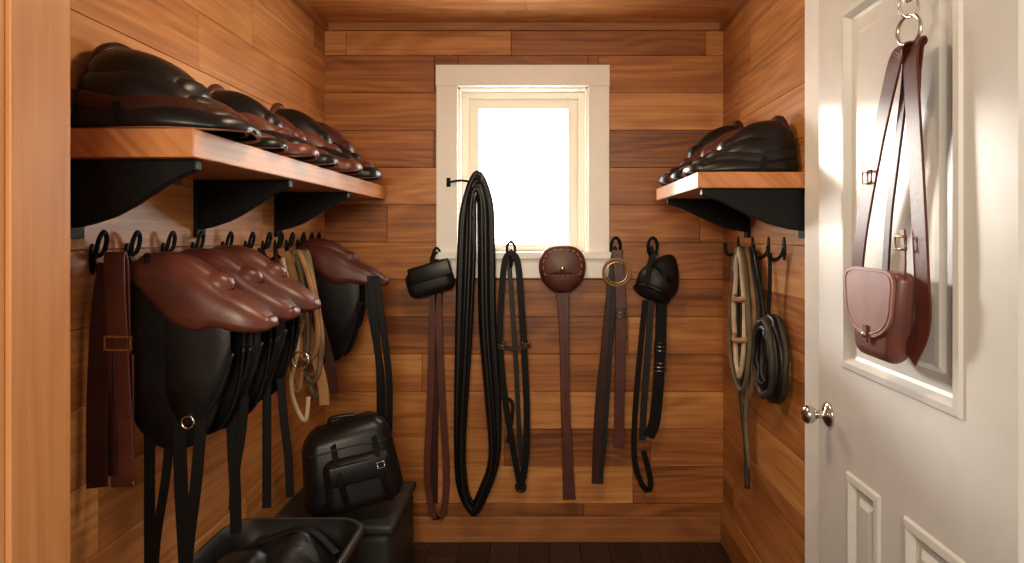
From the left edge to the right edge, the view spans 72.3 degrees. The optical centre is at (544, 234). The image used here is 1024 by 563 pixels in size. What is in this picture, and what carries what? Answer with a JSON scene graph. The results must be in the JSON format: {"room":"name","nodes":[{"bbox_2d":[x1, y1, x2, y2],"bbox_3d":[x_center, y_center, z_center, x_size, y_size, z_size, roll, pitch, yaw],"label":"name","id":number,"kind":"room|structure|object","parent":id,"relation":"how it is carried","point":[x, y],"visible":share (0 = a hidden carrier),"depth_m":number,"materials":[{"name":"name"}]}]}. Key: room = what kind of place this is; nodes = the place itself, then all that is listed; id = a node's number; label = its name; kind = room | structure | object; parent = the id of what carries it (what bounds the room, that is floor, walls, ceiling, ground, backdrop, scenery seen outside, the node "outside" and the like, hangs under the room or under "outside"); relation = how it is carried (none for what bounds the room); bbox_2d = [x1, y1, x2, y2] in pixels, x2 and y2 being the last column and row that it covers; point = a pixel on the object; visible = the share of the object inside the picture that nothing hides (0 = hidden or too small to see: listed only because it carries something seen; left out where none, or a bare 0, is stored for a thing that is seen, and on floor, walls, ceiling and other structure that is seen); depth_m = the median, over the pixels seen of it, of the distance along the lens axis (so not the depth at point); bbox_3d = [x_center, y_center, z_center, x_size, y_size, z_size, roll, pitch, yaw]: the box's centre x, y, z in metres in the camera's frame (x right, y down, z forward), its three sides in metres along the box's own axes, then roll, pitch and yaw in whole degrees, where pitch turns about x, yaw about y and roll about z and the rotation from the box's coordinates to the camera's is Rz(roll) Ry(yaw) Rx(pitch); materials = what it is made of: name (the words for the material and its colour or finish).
{"room":"tack room","nodes":[
{"label":"tack room","id":0,"kind":"room"},
{"bbox_2d":[70,0,324,562],"bbox_3d":[-1.028,0.210,2.091,0.100,2.300,2.041,0,0,0],"label":"wall","id":1,"kind":"structure","parent":0,"point":[270,52],"depth_m":1.93,"materials":[{"name":"brown wood"}]},
{"bbox_2d":[0,0,4,562],"bbox_3d":[-0.786,0.220,0.943,0.107,2.280,0.017,0,0,0],"label":"door frame","id":2,"kind":"structure","parent":1,"relation":"attached to","point":[2,2],"depth_m":0.95,"materials":[{"name":"brown wood"}]},
{"bbox_2d":[88,230,109,274],"bbox_3d":[-0.954,0.039,1.509,0.054,0.101,0.037,0,0,26],"label":"hook","id":3,"kind":"object","parent":1,"relation":"attached to","point":[94,254],"visible":0.79,"depth_m":1.50,"materials":[{"name":"black metal"}]},
{"bbox_2d":[86,251,133,488],"bbox_3d":[-0.922,0.287,1.499,0.090,0.504,0.060,0,0,-11],"label":"leather strap","id":4,"kind":"object","parent":1,"relation":"attached to","point":[110,374],"visible":1,"depth_m":1.48,"materials":[{"name":"brown leather"}]},
{"bbox_2d":[70,159,201,238],"bbox_3d":[-0.846,-0.073,1.445,0.263,0.162,0.050,0,0,0],"label":"shelf bracket","id":5,"kind":"object","parent":1,"relation":"attached to","point":[100,190],"depth_m":1.43,"materials":[{"name":"black metal"}]},
{"bbox_2d":[124,230,149,264],"bbox_3d":[-0.954,0.039,1.634,0.054,0.101,0.037,0,0,26],"label":"hook","id":6,"kind":"object","parent":1,"relation":"attached to","point":[128,248],"visible":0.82,"depth_m":1.63,"materials":[{"name":"black metal"}]},
{"bbox_2d":[160,230,183,252],"bbox_3d":[-0.954,0.039,1.789,0.054,0.101,0.037,0,0,26],"label":"hook","id":7,"kind":"object","parent":1,"relation":"attached to","point":[164,247],"visible":0.52,"depth_m":1.78,"materials":[{"name":"black metal"}]},
{"bbox_2d":[182,248,300,533],"bbox_3d":[-0.814,0.397,1.850,0.327,0.726,0.156,0,0,0],"label":"saddle","id":8,"kind":"object","parent":7,"relation":"hanging from","point":[250,280],"visible":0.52,"depth_m":1.80,"materials":[{"name":"black leather"}]},
{"bbox_2d":[190,231,204,248],"bbox_3d":[-0.954,0.039,1.939,0.054,0.101,0.037,0,0,26],"label":"hook","id":9,"kind":"object","parent":1,"relation":"attached to","point":[201,235],"visible":0.32,"depth_m":1.94,"materials":[{"name":"black metal"}]},
{"bbox_2d":[212,245,320,507],"bbox_3d":[-0.814,0.395,2.020,0.327,0.731,0.156,0,0,0],"label":"saddle","id":10,"kind":"object","parent":9,"relation":"hanging from","point":[274,274],"visible":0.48,"depth_m":1.96,"materials":[{"name":"brown leather"}]},
{"bbox_2d":[129,251,278,562],"bbox_3d":[-0.811,0.500,1.680,0.332,0.921,0.156,0,0,0],"label":"saddle","id":11,"kind":"object","parent":1,"relation":"attached to","point":[193,330],"visible":0.98,"depth_m":1.62,"materials":[{"name":"black leather"}]},
{"bbox_2d":[221,231,233,245],"bbox_3d":[-0.954,0.039,2.119,0.054,0.101,0.037,0,0,26],"label":"hook","id":12,"kind":"object","parent":1,"relation":"attached to","point":[230,236],"visible":0.32,"depth_m":2.11,"materials":[{"name":"black metal"}]},
{"bbox_2d":[70,128,385,199],"bbox_3d":[-0.839,-0.184,2.237,0.278,0.058,1.685,0,0,0],"label":"shelf","id":13,"kind":"object","parent":1,"relation":"attached to","point":[221,158],"visible":0.66,"depth_m":1.51,"materials":[{"name":"brown wood"}]},
{"bbox_2d":[70,42,261,143],"bbox_3d":[-0.809,-0.318,1.545,0.335,0.207,0.290,0,0,0],"label":"saddle","id":14,"kind":"object","parent":13,"relation":"on","point":[121,86],"visible":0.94,"depth_m":1.43,"materials":[{"name":"black leather"}]},
{"bbox_2d":[212,99,287,153],"bbox_3d":[-0.819,-0.294,1.800,0.305,0.161,0.160,0,0,0],"label":"saddle","id":15,"kind":"object","parent":13,"relation":"on","point":[268,142],"visible":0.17,"depth_m":1.77,"materials":[{"name":"black leather"}]},
{"bbox_2d":[207,84,318,161],"bbox_3d":[-0.810,-0.322,1.990,0.326,0.215,0.170,0,0,0],"label":"saddle","id":16,"kind":"object","parent":13,"relation":"on","point":[257,114],"visible":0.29,"depth_m":1.94,"materials":[{"name":"leather"}]},
{"bbox_2d":[271,112,337,168],"bbox_3d":[-0.813,-0.313,2.210,0.315,0.198,0.160,0,0,0],"label":"saddle","id":17,"kind":"object","parent":13,"relation":"on","point":[325,160],"visible":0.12,"depth_m":2.18,"materials":[{"name":"black leather"}]},
{"bbox_2d":[270,103,362,174],"bbox_3d":[-0.807,-0.339,2.450,0.331,0.249,0.181,0,0,0],"label":"saddle","id":18,"kind":"object","parent":13,"relation":"on","point":[314,133],"visible":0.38,"depth_m":2.40,"materials":[{"name":"leather"}]},
{"bbox_2d":[317,122,382,180],"bbox_3d":[-0.805,-0.339,2.730,0.337,0.249,0.202,0,0,0],"label":"saddle","id":19,"kind":"object","parent":13,"relation":"on","point":[370,173],"visible":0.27,"depth_m":2.68,"materials":[{"name":"black leather"}]},
{"bbox_2d":[193,179,291,237],"bbox_3d":[-0.846,-0.073,1.970,0.263,0.162,0.050,0,0,0],"label":"shelf bracket","id":20,"kind":"object","parent":1,"relation":"attached to","point":[216,203],"depth_m":1.96,"materials":[{"name":"black metal"}]},
{"bbox_2d":[244,231,260,252],"bbox_3d":[-0.954,0.039,2.279,0.054,0.101,0.037,0,0,26],"label":"hook","id":21,"kind":"object","parent":1,"relation":"attached to","point":[252,237],"visible":0.48,"depth_m":2.27,"materials":[{"name":"black metal"}]},
{"bbox_2d":[261,232,277,260],"bbox_3d":[-0.954,0.039,2.419,0.054,0.101,0.037,0,0,26],"label":"hook","id":22,"kind":"object","parent":1,"relation":"attached to","point":[267,244],"visible":0.94,"depth_m":2.42,"materials":[{"name":"black metal"}]},
{"bbox_2d":[273,232,288,258],"bbox_3d":[-0.954,0.039,2.529,0.054,0.101,0.037,0,0,26],"label":"hook","id":23,"kind":"object","parent":1,"relation":"attached to","point":[278,244],"visible":0.66,"depth_m":2.52,"materials":[{"name":"black metal"}]},
{"bbox_2d":[280,249,337,422],"bbox_3d":[-0.889,0.349,2.492,0.284,0.599,0.136,0,0,30],"label":"lead rope","id":24,"kind":"object","parent":23,"relation":"hanging from","point":[298,264],"visible":0.7,"depth_m":2.47,"materials":[{"name":"beige fabric"}]},
{"bbox_2d":[285,232,299,251],"bbox_3d":[-0.954,0.039,2.639,0.054,0.101,0.037,0,0,26],"label":"hook","id":25,"kind":"object","parent":1,"relation":"attached to","point":[290,243],"visible":0.56,"depth_m":2.63,"materials":[{"name":"black metal"}]},
{"bbox_2d":[296,232,305,249],"bbox_3d":[-0.954,0.039,2.759,0.054,0.101,0.037,0,0,26],"label":"hook","id":26,"kind":"object","parent":1,"relation":"attached to","point":[303,236],"visible":0.59,"depth_m":2.75,"materials":[{"name":"black metal"}]},
{"bbox_2d":[292,0,327,29],"bbox_3d":[-0.967,-0.922,2.079,0.022,0.035,2.018,0,0,0],"label":"trim","id":27,"kind":"structure","parent":1,"relation":"attached to","point":[304,5],"depth_m":2.89,"materials":[{"name":"brown wood"}]},
{"bbox_2d":[274,192,349,236],"bbox_3d":[-0.846,-0.073,2.550,0.263,0.162,0.050,0,0,0],"label":"shelf bracket","id":28,"kind":"object","parent":1,"relation":"attached to","point":[291,209],"depth_m":2.54,"materials":[{"name":"black metal"}]},
{"bbox_2d":[300,239,392,432],"bbox_3d":[-0.786,0.478,2.799,0.388,0.927,0.152,0,0,0],"label":"saddle","id":29,"kind":"object","parent":1,"relation":"hanging from","point":[346,285],"visible":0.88,"depth_m":2.73,"materials":[{"name":"black leather"}]},
{"bbox_2d":[306,0,736,21],"bbox_3d":[-0.093,-0.990,2.091,1.969,0.100,2.281,0,0,0],"label":"ceiling","id":30,"kind":"structure","parent":0,"point":[330,10],"depth_m":2.93,"materials":[{"name":"brown wood"}]},
{"bbox_2d":[325,31,723,515],"bbox_3d":[-0.093,0.210,3.181,1.969,2.300,0.140,0,0,0],"label":"wall","id":31,"kind":"structure","parent":0,"point":[666,87],"depth_m":3.11,"materials":[{"name":"brown wood"}]},
{"bbox_2d":[432,247,440,261],"bbox_3d":[-0.478,0.105,3.083,0.041,0.107,0.058,0,0,0],"label":"hook","id":32,"kind":"object","parent":31,"relation":"attached to","point":[435,248],"visible":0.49,"depth_m":3.08,"materials":[{"name":"black metal"}]},
{"bbox_2d":[405,252,454,297],"bbox_3d":[-0.496,0.173,3.031,0.213,0.202,0.104,0,0,0],"label":"pouch","id":33,"kind":"object","parent":32,"relation":"hanging from","point":[433,277],"visible":1,"depth_m":2.98,"materials":[{"name":"black leather"}]},
{"bbox_2d":[424,291,449,520],"bbox_3d":[-0.476,0.700,3.086,0.114,1.112,0.021,0,0,0],"label":"leather strap","id":34,"kind":"object","parent":32,"relation":"hanging from","point":[436,397],"visible":0.88,"depth_m":3.08,"materials":[{"name":"brown leather"}]},
{"bbox_2d":[446,170,501,515],"bbox_3d":[-0.318,0.469,3.020,0.256,1.499,0.096,0,0,13],"label":"reins","id":35,"kind":"object","parent":31,"relation":"hanging from","point":[477,212],"visible":1,"depth_m":3.00,"materials":[{"name":"black leather"}]},
{"bbox_2d":[506,240,515,267],"bbox_3d":[-0.150,0.085,3.059,0.045,0.123,0.066,0,0,21],"label":"hook","id":36,"kind":"object","parent":31,"relation":"attached to","point":[511,261],"visible":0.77,"depth_m":3.05,"materials":[{"name":"black metal"}]},
{"bbox_2d":[497,250,530,492],"bbox_3d":[-0.134,0.592,3.030,0.150,1.052,0.033,0,0,0],"label":"bridle","id":37,"kind":"object","parent":36,"relation":"hanging from","point":[523,450],"visible":1,"depth_m":3.03,"materials":[{"name":"black leather"}]},
{"bbox_2d":[435,65,610,277],"bbox_3d":[-0.098,-0.281,3.159,0.788,0.941,0.185,0,0,0],"label":"window","id":38,"kind":"structure","parent":31,"relation":"in","point":[462,91],"depth_m":3.09,"materials":[{"name":"white paint"}]},
{"bbox_3d":[0.075,0.103,3.059,0.045,0.117,0.064,0,0,0],"label":"hook","id":39,"kind":"object","parent":38,"relation":"attached to","visible":0},
{"bbox_2d":[539,245,585,499],"bbox_3d":[0.075,0.598,3.022,0.204,1.105,0.081,0,0,0],"label":"pouch","id":40,"kind":"object","parent":39,"relation":"hanging from","point":[562,268],"visible":1,"depth_m":3.03,"materials":[{"name":"brown leather"}]},
{"bbox_2d":[324,22,722,30],"bbox_3d":[-0.093,-0.922,3.100,1.769,0.035,0.022,0,0,0],"label":"trim","id":41,"kind":"structure","parent":31,"relation":"attached to","point":[332,26],"depth_m":3.09,"materials":[{"name":"brown wood"}]},
{"bbox_2d":[413,516,723,541],"bbox_3d":[-0.093,1.304,3.103,1.769,0.112,0.016,0,0,0],"label":"baseboard","id":42,"kind":"structure","parent":31,"relation":"attached to","point":[450,528],"depth_m":3.10,"materials":[{"name":"brown wood"}]},
{"bbox_2d":[610,236,621,255],"bbox_3d":[0.310,0.074,3.077,0.051,0.139,0.075,0,0,21],"label":"hook","id":43,"kind":"object","parent":31,"relation":"attached to","point":[615,237],"visible":0.55,"depth_m":3.07,"materials":[{"name":"black metal"}]},
{"bbox_2d":[592,250,630,483],"bbox_3d":[0.289,0.574,3.042,0.172,1.021,0.024,0,0,0],"label":"leather strap","id":44,"kind":"object","parent":43,"relation":"hanging from","point":[615,303],"visible":1,"depth_m":3.04,"materials":[{"name":"brown leather"}]},
{"bbox_2d":[647,236,658,259],"bbox_3d":[0.472,0.074,3.077,0.051,0.139,0.075,0,0,21],"label":"hook","id":45,"kind":"object","parent":31,"relation":"attached to","point":[650,249],"visible":0.6,"depth_m":3.08,"materials":[{"name":"black metal"}]},
{"bbox_2d":[631,252,678,492],"bbox_3d":[0.471,0.598,3.022,0.205,1.058,0.154,0,0,22],"label":"bridle","id":46,"kind":"object","parent":45,"relation":"hanging from","point":[658,281],"visible":1,"depth_m":3.05,"materials":[{"name":"black leather"}]},
{"bbox_2d":[413,542,731,562],"bbox_3d":[0.000,1.410,1.026,3.600,0.100,4.451,0,0,0],"label":"floor","id":47,"kind":"structure","parent":0,"point":[423,552],"depth_m":3.00,"materials":[{"name":"brown wood"}]},
{"bbox_2d":[193,517,363,562],"bbox_3d":[-0.755,1.100,1.959,0.424,0.510,0.426,0,0,0],"label":"storage bin","id":48,"kind":"object","parent":47,"relation":"on","point":[261,539],"visible":0.98,"depth_m":2.02,"materials":[{"name":"black plastic"}]},
{"bbox_2d":[275,481,415,562],"bbox_3d":[-0.745,1.180,2.628,0.442,0.360,0.456,0,0,0],"label":"trunk","id":49,"kind":"object","parent":47,"relation":"on","point":[387,537],"visible":0.49,"depth_m":2.51,"materials":[{"name":"grey plastic"}]},
{"bbox_2d":[302,411,402,516],"bbox_3d":[-0.689,0.817,2.514,0.349,0.347,0.265,0,0,-19],"label":"backpack","id":50,"kind":"object","parent":49,"relation":"on","point":[350,462],"visible":1,"depth_m":2.42,"materials":[{"name":"black leather"}]},
{"bbox_2d":[723,0,804,562],"bbox_3d":[0.841,0.210,2.091,0.100,2.300,2.041,0,0,0],"label":"wall","id":51,"kind":"structure","parent":0,"point":[764,44],"depth_m":2.44,"materials":[{"name":"brown wood"}]},
{"bbox_2d":[667,199,749,237],"bbox_3d":[0.633,-0.064,2.720,0.316,0.150,0.050,0,0,0],"label":"shelf bracket","id":52,"kind":"object","parent":51,"relation":"attached to","point":[718,213],"depth_m":2.71,"materials":[{"name":"black metal"}]},
{"bbox_2d":[656,172,804,200],"bbox_3d":[0.623,-0.164,2.473,0.336,0.048,0.775,0,0,0],"label":"shelf","id":53,"kind":"object","parent":51,"relation":"attached to","point":[689,187],"visible":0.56,"depth_m":2.08,"materials":[{"name":"brown wood"}]},
{"bbox_2d":[659,120,743,185],"bbox_3d":[0.614,-0.317,2.710,0.345,0.255,0.176,0,0,0],"label":"saddle","id":54,"kind":"object","parent":53,"relation":"on","point":[694,152],"visible":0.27,"depth_m":2.67,"materials":[{"name":"brown leather"}]},
{"bbox_2d":[670,128,740,181],"bbox_3d":[0.618,-0.295,2.500,0.337,0.211,0.165,0,0,0],"label":"saddle","id":55,"kind":"object","parent":53,"relation":"on","point":[677,175],"visible":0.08,"depth_m":2.47,"materials":[{"name":"brown leather"}]},
{"bbox_2d":[683,115,798,176],"bbox_3d":[0.617,-0.286,2.250,0.344,0.195,0.236,0,0,0],"label":"saddle","id":56,"kind":"object","parent":53,"relation":"on","point":[767,145],"visible":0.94,"depth_m":2.15,"materials":[{"name":"black leather"}]},
{"bbox_2d":[723,237,738,256],"bbox_3d":[0.760,0.048,2.860,0.064,0.082,0.024,0,0,0],"label":"hook","id":57,"kind":"object","parent":51,"relation":"attached to","point":[724,244],"visible":0.72,"depth_m":2.85,"materials":[{"name":"black metal"}]},
{"bbox_2d":[719,0,749,29],"bbox_3d":[0.780,-0.922,2.584,0.022,0.035,1.008,0,0,0],"label":"trim","id":58,"kind":"structure","parent":51,"relation":"attached to","point":[738,6],"depth_m":2.89,"materials":[{"name":"brown wood"}]},
{"bbox_2d":[721,518,751,562],"bbox_3d":[0.783,1.304,2.587,0.016,0.112,1.014,0,0,0],"label":"baseboard","id":59,"kind":"structure","parent":51,"relation":"attached to","point":[730,543],"depth_m":2.91,"materials":[{"name":"brown wood"}]},
{"bbox_2d":[727,246,760,488],"bbox_3d":[0.735,0.491,2.620,0.083,0.900,0.287,0,0,0],"label":"lead rope","id":60,"kind":"object","parent":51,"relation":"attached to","point":[744,308],"visible":0.93,"depth_m":2.58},
{"bbox_2d":[737,237,753,246],"bbox_3d":[0.760,0.048,2.660,0.064,0.082,0.024,0,0,0],"label":"hook","id":61,"kind":"object","parent":51,"relation":"attached to","point":[752,238],"visible":0.09,"depth_m":2.65,"materials":[{"name":"black metal"}]},
{"bbox_2d":[700,189,804,237],"bbox_3d":[0.633,-0.064,2.130,0.316,0.150,0.050,0,0,0],"label":"shelf bracket","id":62,"kind":"object","parent":51,"relation":"attached to","point":[783,208],"depth_m":2.12,"materials":[{"name":"black metal"}]},
{"bbox_2d":[751,237,769,259],"bbox_3d":[0.760,0.048,2.470,0.064,0.082,0.024,0,0,0],"label":"hook","id":63,"kind":"object","parent":51,"relation":"attached to","point":[753,246],"visible":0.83,"depth_m":2.46,"materials":[{"name":"black metal"}]},
{"bbox_2d":[751,251,789,403],"bbox_3d":[0.747,0.309,2.346,0.069,0.504,0.261,0,0,0],"label":"lunge line","id":64,"kind":"object","parent":63,"relation":"hanging from","point":[770,359],"visible":1,"depth_m":2.28,"materials":[{"name":"fabric"}]},
{"bbox_2d":[766,237,785,261],"bbox_3d":[0.760,0.048,2.310,0.064,0.082,0.024,0,0,0],"label":"hook","id":65,"kind":"object","parent":51,"relation":"attached to","point":[782,254],"visible":1,"depth_m":2.31,"materials":[{"name":"black metal"}]},
{"bbox_2d":[805,0,818,562],"bbox_3d":[0.780,0.210,2.002,0.022,2.300,0.145,0,0,0],"label":"trim","id":66,"kind":"structure","parent":51,"relation":"attached to","point":[811,6],"depth_m":2.02,"materials":[{"name":"white paint"}]},
{"bbox_3d":[0.000,0.210,1.012,3.800,2.300,0.116,0,0,0],"label":"wall","id":67,"kind":"structure","parent":0,"visible":0},
{"bbox_2d":[5,0,69,562],"bbox_3d":[-0.736,0.240,1.012,0.020,2.240,0.120,0,0,0],"label":"door frame","id":68,"kind":"structure","parent":67,"relation":"attached to","point":[37,32],"depth_m":1.00,"materials":[{"name":"brown wood"}]},
{"bbox_2d":[801,0,1023,562],"bbox_3d":[0.705,0.335,1.448,0.106,2.030,0.788,0,0,0],"label":"door","id":69,"kind":"structure","parent":67,"relation":"in","point":[923,462],"depth_m":1.29,"materials":[{"name":"paint"}]},
{"bbox_2d":[844,0,931,365],"bbox_3d":[0.675,-0.140,1.405,0.075,0.780,0.326,0,0,-5],"label":"shoulder bag","id":70,"kind":"object","parent":69,"relation":"hanging from","point":[880,304],"visible":1,"depth_m":1.33,"materials":[{"name":"brown leather"}]}
]}

